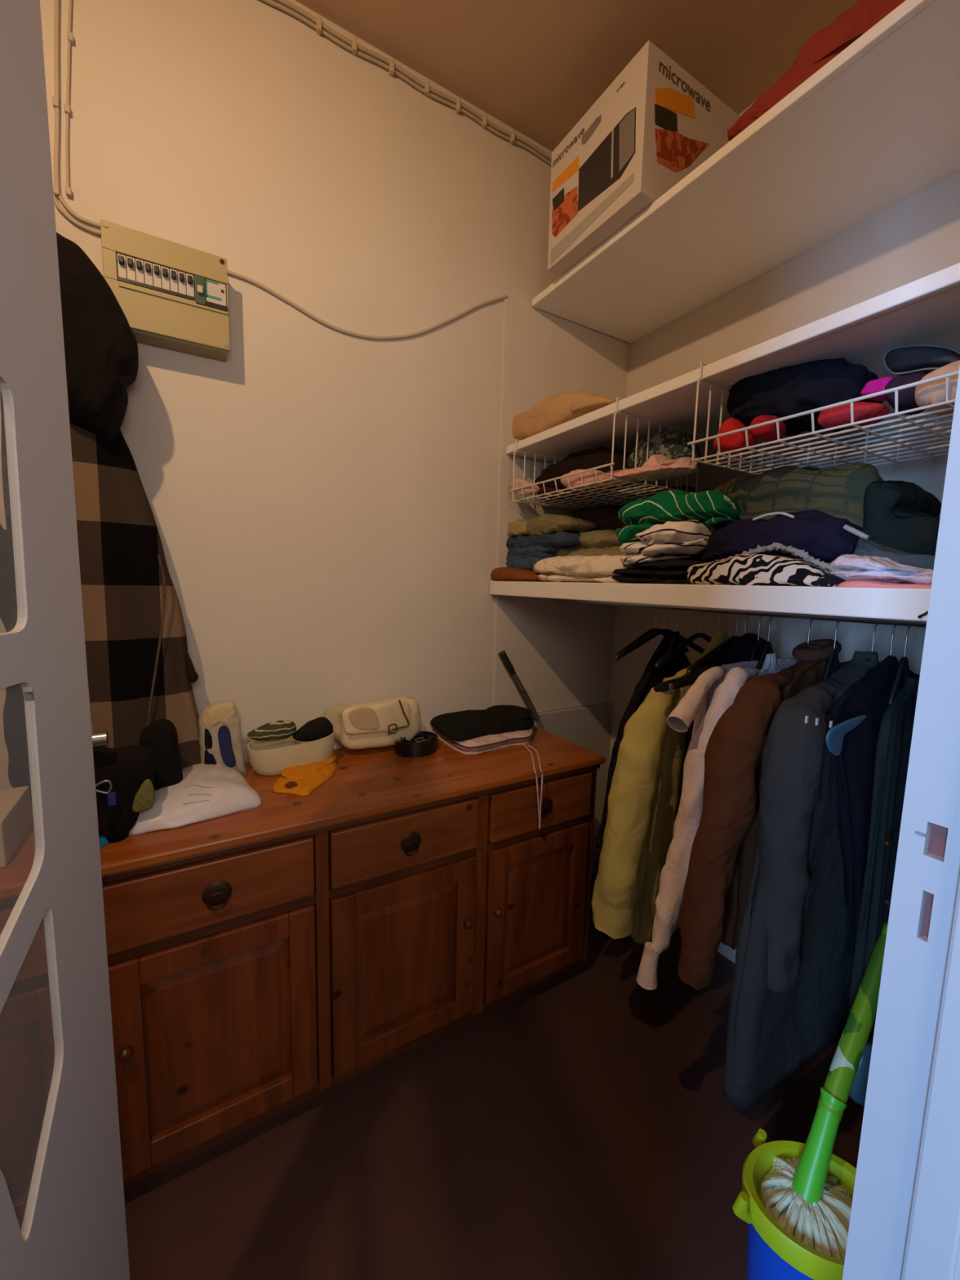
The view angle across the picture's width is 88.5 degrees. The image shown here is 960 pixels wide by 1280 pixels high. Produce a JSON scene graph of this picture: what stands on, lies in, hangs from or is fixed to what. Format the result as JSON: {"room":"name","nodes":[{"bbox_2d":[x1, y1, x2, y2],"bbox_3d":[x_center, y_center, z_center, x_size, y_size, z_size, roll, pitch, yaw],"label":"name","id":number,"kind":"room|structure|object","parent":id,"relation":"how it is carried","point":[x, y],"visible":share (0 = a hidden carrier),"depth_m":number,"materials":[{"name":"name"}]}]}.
{"room":"walk-in closet","nodes":[
{"label":"walk-in closet","id":0,"kind":"room"},
{"bbox_2d":[0,0,627,790],"bbox_3d":[-0.470,-0.333,1.726,2.725,3.090,0.100,-3,8,-30],"label":"wall","id":1,"kind":"structure","parent":0,"point":[323,500],"depth_m":1.56,"materials":[{"name":"white paint"}]},
{"bbox_2d":[63,0,74,197],"bbox_3d":[-1.006,-1.367,1.206,0.044,0.520,0.013,-3,8,-30],"label":"power cable","id":2,"kind":"object","parent":1,"relation":"attached to","point":[69,35],"visible":1,"depth_m":1.21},
{"bbox_2d":[52,0,100,227],"bbox_3d":[-1.004,-1.333,1.210,0.096,0.557,0.015,-3,8,-30],"label":"power cable","id":3,"kind":"object","parent":1,"relation":"attached to","point":[55,100],"visible":0.97,"depth_m":1.20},
{"bbox_2d":[0,389,200,803],"bbox_3d":[-0.967,-0.198,1.283,0.405,1.182,0.178,-3,8,-30],"label":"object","id":4,"kind":"object","parent":1,"relation":"hanging from","point":[141,672],"visible":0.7,"depth_m":1.26,"materials":[{"name":"fabric"}]},
{"bbox_2d":[0,523,31,787],"bbox_3d":[-1.089,0.044,1.177,0.087,0.653,0.116,-3,8,-30],"label":"jacket","id":5,"kind":"object","parent":4,"relation":"hanging from","point":[14,712],"visible":0.46,"depth_m":1.14,"materials":[{"name":"black fabric"}]},
{"bbox_2d":[56,231,138,442],"bbox_3d":[-0.960,-0.713,1.186,0.230,0.449,0.214,-3,8,-30],"label":"hat","id":6,"kind":"object","parent":4,"relation":"on","point":[100,344],"visible":0.71,"depth_m":1.13,"materials":[{"name":"black fabric"}]},
{"bbox_2d":[100,219,230,361],"bbox_3d":[-0.831,-0.921,1.318,0.277,0.240,0.099,-3,8,-30],"label":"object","id":7,"kind":"object","parent":1,"relation":"attached to","point":[171,295],"visible":0.98,"depth_m":1.29,"materials":[{"name":"plastic"}]},
{"bbox_2d":[196,279,227,311],"bbox_3d":[-0.732,-0.939,1.343,0.074,0.071,0.020,-3,8,-30],"label":"switch","id":8,"kind":"object","parent":7,"relation":"attached to","point":[211,293],"depth_m":1.34,"materials":[{"name":"green plastic"}]},
{"bbox_2d":[226,269,507,339],"bbox_3d":[-0.315,-1.145,1.646,0.965,0.298,0.011,-3,8,-30],"label":"power cable","id":9,"kind":"object","parent":1,"relation":"attached to","point":[230,273],"visible":0.99,"depth_m":1.61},
{"bbox_2d":[261,0,551,165],"bbox_3d":[-0.148,-1.833,1.651,1.161,0.036,0.020,-3,8,-30],"label":"power cable","id":10,"kind":"object","parent":1,"relation":"attached to","point":[286,6],"visible":0.94,"depth_m":1.59,"materials":[{"name":"paint"}]},
{"bbox_2d":[493,297,628,713],"bbox_3d":[0.360,-0.500,2.135,0.667,1.645,0.006,-3,8,-30],"label":"wall","id":11,"kind":"structure","parent":1,"relation":"attached to","point":[560,652],"depth_m":2.08,"materials":[{"name":"white paint"}]},
{"bbox_2d":[531,702,612,874],"bbox_3d":[0.419,0.742,2.321,0.475,0.858,0.026,-3,8,-30],"label":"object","id":12,"kind":"structure","parent":1,"relation":"attached to","point":[588,727],"depth_m":2.33,"materials":[{"name":"grey paint"}]},
{"bbox_2d":[124,873,864,1279],"bbox_3d":[0.179,1.401,0.757,2.725,0.100,2.800,-3,8,-30],"label":"floor","id":13,"kind":"structure","parent":0,"point":[581,1126],"depth_m":1.23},
{"bbox_2d":[0,725,604,1231],"bbox_3d":[-0.529,0.829,1.471,1.928,0.838,0.507,-3,8,-30],"label":"sideboard","id":14,"kind":"object","parent":13,"relation":"on","point":[265,959],"visible":0.84,"depth_m":1.26,"materials":[{"name":"brown wood"}]},
{"bbox_2d":[0,786,32,867],"bbox_3d":[-1.119,0.401,0.991,0.285,0.095,0.200,-3,8,-30],"label":"shoe box","id":15,"kind":"object","parent":14,"relation":"on","point":[15,814],"visible":1,"depth_m":1.05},
{"bbox_2d":[93,745,155,843],"bbox_3d":[-0.839,0.337,1.108,0.185,0.218,0.134,-3,8,-30],"label":"shoulder bag","id":16,"kind":"object","parent":14,"relation":"on","point":[120,773],"visible":0.67,"depth_m":1.08,"materials":[{"name":"black fabric"}]},
{"bbox_2d":[132,778,155,812],"bbox_3d":[-0.766,0.351,1.117,0.048,0.075,0.031,-3,8,-30],"label":"cloth","id":17,"kind":"object","parent":16,"relation":"on","point":[144,798],"visible":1,"depth_m":1.11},
{"bbox_2d":[128,763,262,835],"bbox_3d":[-0.764,0.385,1.327,0.289,0.066,0.374,-3,8,-30],"label":"bag","id":18,"kind":"object","parent":14,"relation":"on","point":[205,792],"visible":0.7,"depth_m":1.22,"materials":[{"name":"grey"}]},
{"bbox_2d":[138,719,182,790],"bbox_3d":[-0.816,0.302,1.258,0.094,0.199,0.095,-3,8,-30],"label":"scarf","id":19,"kind":"object","parent":18,"relation":"on","point":[161,736],"visible":0.71,"depth_m":1.23,"materials":[{"name":"black fabric"}]},
{"bbox_2d":[198,699,245,776],"bbox_3d":[-0.752,0.292,1.438,0.122,0.230,0.088,-3,8,-30],"label":"pack","id":20,"kind":"object","parent":14,"relation":"on","point":[220,737],"visible":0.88,"depth_m":1.41,"materials":[{"name":"beige"}]},
{"bbox_2d":[247,728,334,775],"bbox_3d":[-0.586,0.345,1.540,0.256,0.103,0.150,-3,8,-30],"label":"storage basket","id":21,"kind":"object","parent":14,"relation":"on","point":[265,757],"visible":0.74,"depth_m":1.48,"materials":[{"name":"beige wicker"}]},
{"bbox_2d":[247,720,296,741],"bbox_3d":[-0.632,0.278,1.499,0.139,0.058,0.062,-3,8,-30],"label":"folded cloth","id":22,"kind":"object","parent":21,"relation":"in","point":[282,729],"visible":1,"depth_m":1.48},
{"bbox_2d":[292,716,333,741],"bbox_3d":[-0.525,0.282,1.550,0.122,0.072,0.064,-3,8,-30],"label":"glove","id":23,"kind":"object","parent":21,"relation":"in","point":[320,727],"visible":0.98,"depth_m":1.53,"materials":[{"name":"fabric"}]},
{"bbox_2d":[271,752,336,795],"bbox_3d":[-0.519,0.389,1.510,0.148,0.027,0.360,1,7,-3],"label":"pouch","id":24,"kind":"object","parent":14,"relation":"on","point":[301,780],"visible":0.88,"depth_m":1.43,"materials":[{"name":"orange fabric"}]},
{"bbox_2d":[339,696,421,749],"bbox_3d":[-0.339,0.283,1.697,0.294,0.172,0.123,-3,8,-30],"label":"handbag","id":25,"kind":"object","parent":14,"relation":"on","point":[380,723],"visible":0.98,"depth_m":1.65,"materials":[{"name":"beige leather"}]},
{"bbox_2d":[395,731,437,757],"bbox_3d":[-0.218,0.357,1.711,0.154,0.057,0.128,-3,8,-30],"label":"belt","id":26,"kind":"object","parent":14,"relation":"on","point":[424,744],"visible":0.94,"depth_m":1.66,"materials":[{"name":"black leather"}]},
{"bbox_2d":[431,730,531,754],"bbox_3d":[0.028,0.355,1.959,0.440,0.015,0.421,-3,8,-30],"label":"folded garment","id":27,"kind":"object","parent":14,"relation":"on","point":[521,743],"visible":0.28,"depth_m":1.76,"materials":[{"name":"fabric"}]},
{"bbox_2d":[431,727,532,751],"bbox_3d":[0.029,0.342,1.957,0.438,0.015,0.420,-3,8,-30],"label":"folded garment","id":28,"kind":"object","parent":27,"relation":"on","point":[525,739],"visible":0.23,"depth_m":1.76,"materials":[{"name":"fabric"}]},
{"bbox_2d":[435,727,533,746],"bbox_3d":[0.032,0.328,1.956,0.438,0.015,0.420,-3,8,-30],"label":"folded garment","id":29,"kind":"object","parent":28,"relation":"on","point":[489,739],"visible":0.33,"depth_m":1.76,"materials":[{"name":"fabric"}]},
{"bbox_2d":[430,705,533,741],"bbox_3d":[0.010,0.301,1.942,0.423,0.045,0.341,-3,8,-30],"label":"trousers","id":30,"kind":"object","parent":29,"relation":"on","point":[465,725],"visible":0.94,"depth_m":1.85,"materials":[{"name":"fabric"}]},
{"bbox_2d":[497,650,540,720],"bbox_3d":[0.167,0.194,2.063,0.200,0.307,0.031,-1,7,-20],"label":"umbrella","id":31,"kind":"object","parent":14,"relation":"on","point":[503,655],"visible":1,"depth_m":2.05,"materials":[{"name":"fabric"}]},
{"bbox_2d":[732,1128,856,1279],"bbox_3d":[0.626,1.185,0.932,0.246,0.310,0.217,7,9,40],"label":"bucket","id":32,"kind":"object","parent":13,"relation":"on","point":[773,1253],"visible":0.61,"depth_m":0.91,"materials":[{"name":"blue plastic"}]},
{"bbox_2d":[760,920,888,1260],"bbox_3d":[0.872,0.742,1.107,0.839,0.689,0.182,-5,9,-44],"label":"mop","id":33,"kind":"object","parent":32,"relation":"in","point":[798,1193],"visible":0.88,"depth_m":0.94,"materials":[{"name":"green plastic"}]},
{"bbox_2d":[791,1086,846,1205],"bbox_3d":[0.652,0.973,0.946,0.142,0.172,0.057,-3,8,-30],"label":"socket","id":34,"kind":"object","parent":33,"relation":"attached to","point":[811,1185],"depth_m":0.94,"materials":[{"name":"green plastic"}]},
{"bbox_2d":[295,0,858,151],"bbox_3d":[-0.007,-1.823,0.823,2.725,0.100,1.780,-3,8,-30],"label":"ceiling","id":35,"kind":"structure","parent":0,"point":[536,67],"depth_m":1.52,"materials":[{"name":"paint"}]},
{"bbox_2d":[608,88,959,964],"bbox_3d":[1.112,-0.285,1.630,0.100,3.090,1.680,-3,8,-30],"label":"wall","id":36,"kind":"structure","parent":0,"point":[917,237],"depth_m":1.60,"materials":[{"name":"white paint"}]},
{"bbox_2d":[489,581,930,621],"bbox_3d":[0.730,-0.138,1.497,0.705,0.054,1.528,-3,8,-30],"label":"wall shelf","id":37,"kind":"object","parent":36,"relation":"attached to","point":[889,603],"visible":1,"depth_m":1.05,"materials":[{"name":"white paint"}]},
{"bbox_2d":[490,567,551,582],"bbox_3d":[0.190,-0.264,1.997,0.279,0.065,0.465,-3,8,-30],"label":"jumper","id":38,"kind":"object","parent":37,"relation":"on","point":[500,574],"visible":0.47,"depth_m":1.87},
{"bbox_2d":[505,550,556,570],"bbox_3d":[0.216,-0.325,2.017,0.211,0.098,0.363,-3,8,-30],"label":"jeans","id":39,"kind":"object","parent":38,"relation":"on","point":[526,560],"visible":0.44,"depth_m":1.90,"materials":[{"name":"fabric"}]},
{"bbox_2d":[506,531,582,553],"bbox_3d":[0.243,-0.375,1.964,0.208,0.087,0.507,-3,8,-30],"label":"jeans","id":40,"kind":"object","parent":39,"relation":"on","point":[548,543],"visible":0.61,"depth_m":1.82,"materials":[{"name":"fabric"}]},
{"bbox_2d":[506,513,596,537],"bbox_3d":[0.240,-0.438,1.953,0.200,0.088,0.520,-3,8,-30],"label":"shirt","id":41,"kind":"object","parent":40,"relation":"on","point":[546,523],"visible":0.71,"depth_m":1.78,"materials":[{"name":"fabric"}]},
{"bbox_2d":[533,554,633,583],"bbox_3d":[0.378,-0.234,1.669,0.251,0.100,0.447,-3,8,-30],"label":"t-shirt","id":42,"kind":"object","parent":37,"relation":"on","point":[576,568],"visible":0.77,"depth_m":1.57,"materials":[{"name":"fabric"}]},
{"bbox_2d":[555,528,624,555],"bbox_3d":[0.427,-0.301,1.796,0.218,0.188,0.482,-3,8,-30],"label":"t-shirt","id":43,"kind":"object","parent":42,"relation":"on","point":[597,542],"visible":0.35,"depth_m":1.69,"materials":[{"name":"fabric"}]},
{"bbox_2d":[571,505,626,531],"bbox_3d":[0.486,-0.415,1.933,0.217,0.210,0.423,-3,8,-30],"label":"jumper","id":44,"kind":"object","parent":43,"relation":"on","point":[606,517],"visible":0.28,"depth_m":1.81,"materials":[{"name":"fabric"}]},
{"bbox_2d":[611,559,706,584],"bbox_3d":[0.548,-0.189,1.403,0.241,0.073,0.332,-3,8,-30],"label":"trousers","id":45,"kind":"object","parent":37,"relation":"on","point":[673,571],"visible":0.56,"depth_m":1.32,"materials":[{"name":"fabric"}]},
{"bbox_2d":[619,520,715,568],"bbox_3d":[0.534,-0.264,1.393,0.217,0.129,0.251,-3,8,-30],"label":"folded clothing","id":46,"kind":"object","parent":45,"relation":"on","point":[682,540],"visible":0.84,"depth_m":1.31,"materials":[{"name":"fabric"}]},
{"bbox_2d":[616,488,742,544],"bbox_3d":[0.577,-0.348,1.420,0.233,0.146,0.365,-3,8,-30],"label":"sweater","id":47,"kind":"object","parent":46,"relation":"on","point":[714,508],"visible":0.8,"depth_m":1.32,"materials":[{"name":"fabric"}]},
{"bbox_2d":[686,542,844,586],"bbox_3d":[0.684,-0.172,1.155,0.223,0.104,0.362,-3,8,-30],"label":"folded clothing","id":48,"kind":"object","parent":37,"relation":"on","point":[750,567],"visible":0.84,"depth_m":1.07,"materials":[{"name":"fabric"}]},
{"bbox_2d":[694,509,870,563],"bbox_3d":[0.739,-0.239,1.197,0.225,0.130,0.429,-3,8,-30],"label":"sweater","id":49,"kind":"object","parent":48,"relation":"on","point":[826,537],"visible":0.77,"depth_m":1.10,"materials":[{"name":"fabric"}]},
{"bbox_2d":[713,462,884,529],"bbox_3d":[0.811,-0.332,1.331,0.294,0.244,0.514,-3,8,-30],"label":"jacket","id":50,"kind":"object","parent":37,"relation":"on","point":[838,492],"visible":0.36,"depth_m":1.16,"materials":[{"name":"fabric"}]},
{"bbox_2d":[836,580,931,588],"bbox_3d":[0.825,-0.103,0.938,0.240,0.018,0.192,-3,8,-30],"label":"t-shirt","id":51,"kind":"object","parent":37,"relation":"on","point":[860,584],"visible":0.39,"depth_m":0.89,"materials":[{"name":"fabric"}]},
{"bbox_2d":[830,554,933,584],"bbox_3d":[0.817,-0.133,0.950,0.208,0.063,0.205,-3,8,-30],"label":"t-shirt","id":52,"kind":"object","parent":51,"relation":"on","point":[855,567],"visible":0.75,"depth_m":0.92,"materials":[{"name":"fabric"}]},
{"bbox_2d":[852,537,935,569],"bbox_3d":[0.883,-0.171,1.010,0.183,0.084,0.198,-3,8,-30],"label":"sweater","id":53,"kind":"object","parent":52,"relation":"on","point":[868,548],"visible":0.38,"depth_m":0.97,"materials":[{"name":"fabric"}]},
{"bbox_2d":[861,480,941,555],"bbox_3d":[0.931,-0.237,1.041,0.247,0.204,0.180,-3,8,-30],"label":"jacket","id":54,"kind":"object","parent":53,"relation":"on","point":[899,515],"visible":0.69,"depth_m":1.00,"materials":[{"name":"fabric"}]},
{"bbox_2d":[506,262,959,462],"bbox_3d":[0.768,-0.675,1.450,0.645,0.030,1.528,-3,8,-30],"label":"wall shelf","id":55,"kind":"object","parent":36,"relation":"attached to","point":[926,310],"visible":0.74,"depth_m":1.10,"materials":[{"name":"white paint"}]},
{"bbox_2d":[511,391,616,441],"bbox_3d":[0.347,-0.817,1.820,0.296,0.146,0.638,-3,8,-30],"label":"jumper","id":56,"kind":"object","parent":55,"relation":"on","point":[555,410],"visible":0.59,"depth_m":1.71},
{"bbox_2d":[509,397,701,509],"bbox_3d":[0.427,-0.625,1.756,0.406,0.232,0.537,-3,8,-30],"label":"wire basket","id":57,"kind":"object","parent":55,"relation":"hanging from","point":[611,464],"depth_m":1.68,"materials":[{"name":"metal"}]},
{"bbox_2d":[534,446,631,500],"bbox_3d":[0.379,-0.602,1.813,0.174,0.164,0.495,-3,8,-30],"label":"scarf","id":58,"kind":"object","parent":57,"relation":"in","point":[587,459],"visible":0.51,"depth_m":1.71,"materials":[{"name":"fabric"}]},
{"bbox_2d":[560,466,675,489],"bbox_3d":[0.410,-0.516,1.517,0.098,0.065,0.457,-3,8,-30],"label":"t-shirt","id":59,"kind":"object","parent":57,"relation":"in","point":[631,474],"visible":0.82,"depth_m":1.49,"materials":[{"name":"fabric"}]},
{"bbox_2d":[627,430,702,468],"bbox_3d":[0.584,-0.585,1.550,0.144,0.129,0.240,-3,8,-30],"label":"shirt","id":60,"kind":"object","parent":57,"relation":"in","point":[673,445],"visible":0.56,"depth_m":1.47,"materials":[{"name":"fabric"}]},
{"bbox_2d":[636,453,698,480],"bbox_3d":[0.537,-0.501,1.405,0.098,0.068,0.186,-3,8,-30],"label":"t-shirt","id":61,"kind":"object","parent":57,"relation":"in","point":[684,466],"visible":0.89,"depth_m":1.38,"materials":[{"name":"fabric"}]},
{"bbox_2d":[687,362,959,475],"bbox_3d":[0.851,-0.532,1.042,0.406,0.232,0.635,-3,8,-30],"label":"wire basket","id":62,"kind":"object","parent":55,"relation":"hanging from","point":[946,376],"visible":0.72,"depth_m":1.07,"materials":[{"name":"metal"}]},
{"bbox_2d":[713,417,755,453],"bbox_3d":[0.621,-0.493,1.194,0.085,0.084,0.083,-3,8,-30],"label":"cloth bundle","id":63,"kind":"object","parent":62,"relation":"in","point":[735,441],"visible":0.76,"depth_m":1.17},
{"bbox_2d":[748,414,786,441],"bbox_3d":[0.666,-0.492,1.141,0.082,0.058,0.064,-3,8,-30],"label":"cloth bundle","id":64,"kind":"object","parent":62,"relation":"in","point":[768,433],"visible":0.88,"depth_m":1.12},
{"bbox_2d":[726,357,883,435],"bbox_3d":[0.786,-0.591,1.194,0.272,0.182,0.311,-3,8,-30],"label":"sweater","id":65,"kind":"object","parent":62,"relation":"in","point":[785,391],"visible":0.66,"depth_m":1.10,"materials":[{"name":"fabric"}]},
{"bbox_2d":[817,401,888,428],"bbox_3d":[0.744,-0.446,0.977,0.100,0.045,0.113,-3,8,-30],"label":"cloth bundle","id":66,"kind":"object","parent":62,"relation":"in","point":[838,415],"visible":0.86,"depth_m":0.95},
{"bbox_2d":[884,373,927,414],"bbox_3d":[0.827,-0.472,0.944,0.104,0.065,0.068,-3,8,-30],"label":"leggings","id":67,"kind":"object","parent":62,"relation":"in","point":[906,397],"visible":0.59,"depth_m":0.92,"materials":[{"name":"fabric"}]},
{"bbox_2d":[882,344,959,376],"bbox_3d":[0.887,-0.542,0.966,0.109,0.075,0.135,-3,8,-30],"label":"case","id":68,"kind":"object","parent":62,"relation":"in","point":[921,358],"visible":0.76,"depth_m":0.94,"materials":[{"name":"black fabric"}]},
{"bbox_2d":[915,360,959,417],"bbox_3d":[0.827,-0.434,0.849,0.126,0.073,0.098,-3,8,-30],"label":"blouse","id":69,"kind":"object","parent":62,"relation":"in","point":[931,393],"visible":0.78,"depth_m":0.83,"materials":[{"name":"fabric"}]},
{"bbox_2d":[532,0,959,342],"bbox_3d":[0.825,-1.245,1.409,0.546,0.033,1.528,-3,8,-30],"label":"wall shelf","id":70,"kind":"object","parent":36,"relation":"attached to","point":[877,125],"visible":1,"depth_m":1.31,"materials":[{"name":"white paint"}]},
{"bbox_2d":[547,40,739,275],"bbox_3d":[0.529,-1.480,1.648,0.422,0.378,0.422,-3,8,-30],"label":"carton","id":71,"kind":"object","parent":70,"relation":"on","point":[655,123],"visible":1,"depth_m":1.46,"materials":[{"name":"cardboard"}]},
{"bbox_2d":[551,186,577,236],"bbox_3d":[0.285,-1.438,1.655,0.002,0.105,0.138,-3,8,-30],"label":"food photo","id":72,"kind":"object","parent":71,"relation":"on","point":[565,207],"depth_m":1.65},
{"bbox_2d":[577,106,635,211],"bbox_3d":[0.380,-1.442,1.493,0.002,0.159,0.241,-3,8,-30],"label":"picture","id":73,"kind":"object","parent":71,"relation":"in","point":[611,159],"depth_m":1.48},
{"bbox_2d":[654,128,708,172],"bbox_3d":[0.593,-1.435,1.446,0.234,0.139,0.002,-3,8,-30],"label":"food photo","id":74,"kind":"object","parent":71,"relation":"attached to","point":[676,149],"depth_m":1.44},
{"bbox_2d":[727,0,905,141],"bbox_3d":[0.889,-1.361,1.206,0.286,0.154,0.500,-3,8,-30],"label":"cloth","id":75,"kind":"object","parent":70,"relation":"on","point":[826,43],"visible":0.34,"depth_m":1.14,"materials":[{"name":"red fabric"}]},
{"bbox_3d":[0.373,-0.148,0.307,2.525,3.090,0.140,-3,8,-30],"label":"wall","id":76,"kind":"structure","parent":0,"visible":0},
{"bbox_2d":[0,0,129,1279],"bbox_3d":[-0.437,0.254,0.347,0.012,2.235,0.714,-1,7,-16],"label":"door","id":77,"kind":"structure","parent":76,"relation":"in","point":[74,1225],"depth_m":0.58,"materials":[{"name":"white paint"}]},
{"bbox_2d":[553,598,926,627],"bbox_3d":[0.718,-0.095,1.495,0.024,0.024,1.527,-3,8,-30],"label":"rail","id":78,"kind":"object","parent":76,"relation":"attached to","point":[832,618],"visible":0.56,"depth_m":1.35,"materials":[{"name":"metal"}]},
{"bbox_2d":[613,608,688,660],"bbox_3d":[0.604,-0.040,1.694,0.420,0.195,0.021,-4,8,-36],"label":"hanger","id":79,"kind":"object","parent":78,"relation":"hanging from","point":[651,630],"visible":0.49,"depth_m":1.66,"materials":[{"name":"plastic"}]},
{"bbox_2d":[591,682,638,927],"bbox_3d":[0.566,0.595,1.807,0.339,0.892,0.073,-3,8,-30],"label":"skirt","id":80,"kind":"object","parent":79,"relation":"hanging from","point":[600,837],"visible":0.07,"depth_m":1.74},
{"bbox_2d":[613,608,704,660],"bbox_3d":[0.622,-0.036,1.663,0.420,0.195,0.021,-2,7,-26],"label":"hanger","id":81,"kind":"object","parent":78,"relation":"hanging from","point":[636,645],"visible":0.63,"depth_m":1.63,"materials":[{"name":"plastic"}]},
{"bbox_2d":[663,610,686,665],"bbox_3d":[0.648,-0.024,1.621,0.108,0.210,0.014,-3,8,-30],"label":"hanger","id":82,"kind":"object","parent":78,"relation":"hanging from","point":[677,634],"visible":0.73,"depth_m":1.62,"materials":[{"name":"plastic"}]},
{"bbox_2d":[602,631,690,941],"bbox_3d":[0.624,0.478,1.700,0.493,1.016,0.088,-3,8,-30],"label":"coat","id":83,"kind":"object","parent":82,"relation":"hanging from","point":[651,677],"visible":0.21,"depth_m":1.60,"materials":[{"name":"fabric"}]},
{"bbox_2d":[653,612,711,668],"bbox_3d":[0.691,-0.021,1.548,0.420,0.195,0.021,-3,8,-33],"label":"hanger","id":84,"kind":"object","parent":78,"relation":"hanging from","point":[678,648],"visible":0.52,"depth_m":1.49,"materials":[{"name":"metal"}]},
{"bbox_2d":[653,614,740,694],"bbox_3d":[0.694,0.018,1.400,0.568,0.239,0.046,-3,8,-30],"label":"hanger","id":85,"kind":"object","parent":78,"relation":"hanging from","point":[694,671],"visible":0.62,"depth_m":1.34,"materials":[{"name":"plastic"}]},
{"bbox_2d":[744,614,748,633],"bbox_3d":[0.765,0.002,1.424,0.108,0.210,0.014,-3,8,-30],"label":"hanger","id":86,"kind":"object","parent":78,"relation":"hanging from","point":[748,615],"visible":0.06,"depth_m":1.42,"materials":[{"name":"metal"}]},
{"bbox_2d":[724,632,768,664],"bbox_3d":[0.765,0.406,1.456,0.203,0.855,0.081,-3,8,-30],"label":"shirt","id":87,"kind":"object","parent":86,"relation":"hanging from","point":[740,651],"visible":0.08,"depth_m":1.37,"materials":[{"name":"fabric"}]},
{"bbox_2d":[750,616,762,661],"bbox_3d":[0.785,0.006,1.390,0.108,0.210,0.014,-3,8,-32],"label":"hanger","id":88,"kind":"object","parent":78,"relation":"hanging from","point":[757,644],"visible":0.46,"depth_m":1.38,"materials":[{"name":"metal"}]},
{"bbox_2d":[666,657,798,738],"bbox_3d":[0.738,0.375,1.394,0.718,0.643,0.079,-3,8,-34],"label":"blouse","id":89,"kind":"object","parent":88,"relation":"hanging from","point":[695,703],"visible":0.23,"depth_m":1.22,"materials":[{"name":"white fabric"}]},
{"bbox_2d":[755,616,773,670],"bbox_3d":[0.799,0.009,1.366,0.108,0.210,0.014,-3,8,-30],"label":"hanger","id":90,"kind":"object","parent":78,"relation":"hanging from","point":[767,646],"visible":0.5,"depth_m":1.36,"materials":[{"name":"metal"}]},
{"bbox_2d":[636,652,782,990],"bbox_3d":[0.652,0.428,1.296,0.620,0.772,0.088,-3,8,-34],"label":"jacket","id":91,"kind":"object","parent":90,"relation":"hanging from","point":[668,901],"visible":0.31,"depth_m":1.18,"materials":[{"name":"white fabric"}]},
{"bbox_2d":[820,621,839,681],"bbox_3d":[0.882,0.028,1.227,0.108,0.210,0.014,-3,8,-34],"label":"hanger","id":92,"kind":"object","parent":78,"relation":"hanging from","point":[833,660],"visible":0.52,"depth_m":1.22,"materials":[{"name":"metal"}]},
{"bbox_2d":[678,639,849,990],"bbox_3d":[0.811,0.384,1.257,0.841,0.758,0.121,-3,8,-30],"label":"jacket","id":93,"kind":"object","parent":92,"relation":"hanging from","point":[725,843],"visible":0.53,"depth_m":1.06,"materials":[{"name":"brown fabric"}]},
{"bbox_2d":[865,623,877,662],"bbox_3d":[0.922,0.036,1.159,0.108,0.210,0.014,-3,8,-30],"label":"hanger","id":94,"kind":"object","parent":78,"relation":"hanging from","point":[868,660],"visible":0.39,"depth_m":1.15,"materials":[{"name":"metal"}]},
{"bbox_2d":[723,650,879,1109],"bbox_3d":[0.908,0.513,1.219,0.823,0.981,0.129,-3,8,-32],"label":"coat","id":95,"kind":"object","parent":94,"relation":"hanging from","point":[789,997],"visible":0.6,"depth_m":1.04,"materials":[{"name":"grey fabric"}]},
{"bbox_2d":[886,625,897,657],"bbox_3d":[0.940,0.041,1.129,0.108,0.210,0.014,-3,8,-30],"label":"hanger","id":96,"kind":"object","parent":78,"relation":"hanging from","point":[890,655],"visible":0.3,"depth_m":1.12,"materials":[{"name":"metal"}]},
{"bbox_2d":[804,656,919,955],"bbox_3d":[0.867,0.401,1.122,0.675,0.722,0.071,-3,8,-35],"label":"jacket","id":97,"kind":"object","parent":96,"relation":"hanging from","point":[855,717],"visible":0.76,"depth_m":1.08,"materials":[{"name":"blue fabric"}]},
{"bbox_2d":[886,626,911,706],"bbox_3d":[0.953,0.043,1.107,0.108,0.210,0.015,-3,8,-31],"label":"hanger","id":98,"kind":"object","parent":78,"relation":"hanging from","point":[902,671],"visible":0.62,"depth_m":1.10,"materials":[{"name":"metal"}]},
{"bbox_2d":[846,675,918,1037],"bbox_3d":[0.924,0.552,1.127,0.292,0.946,0.070,-4,8,-37],"label":"coat","id":99,"kind":"object","parent":98,"relation":"hanging from","point":[893,747],"visible":0.54,"depth_m":1.09,"materials":[{"name":"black fabric"}]},
{"bbox_2d":[848,1037,873,1106],"bbox_3d":[0.954,1.027,1.175,0.312,0.262,0.050,-3,8,-30],"label":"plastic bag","id":100,"kind":"object","parent":99,"relation":"hanging from","point":[859,1088],"visible":0.17,"depth_m":1.08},
{"bbox_3d":[0.723,-0.007,1.494,0.108,0.210,0.014,-3,8,-30],"label":"hanger","id":101,"kind":"object","parent":78,"relation":"hanging from","visible":0},
{"bbox_2d":[591,629,729,944],"bbox_3d":[0.681,0.426,1.520,0.812,0.919,0.128,-3,8,-30],"label":"jacket","id":102,"kind":"object","parent":101,"relation":"hanging from","point":[645,793],"visible":0.44,"depth_m":1.34,"materials":[{"name":"yellow fabric"}]},
{"bbox_2d":[842,366,959,1279],"bbox_3d":[0.436,0.212,0.381,0.099,2.360,0.160,-3,8,-30],"label":"door frame","id":103,"kind":"structure","parent":76,"relation":"attached to","point":[904,1224],"depth_m":0.41,"materials":[{"name":"white paint"}]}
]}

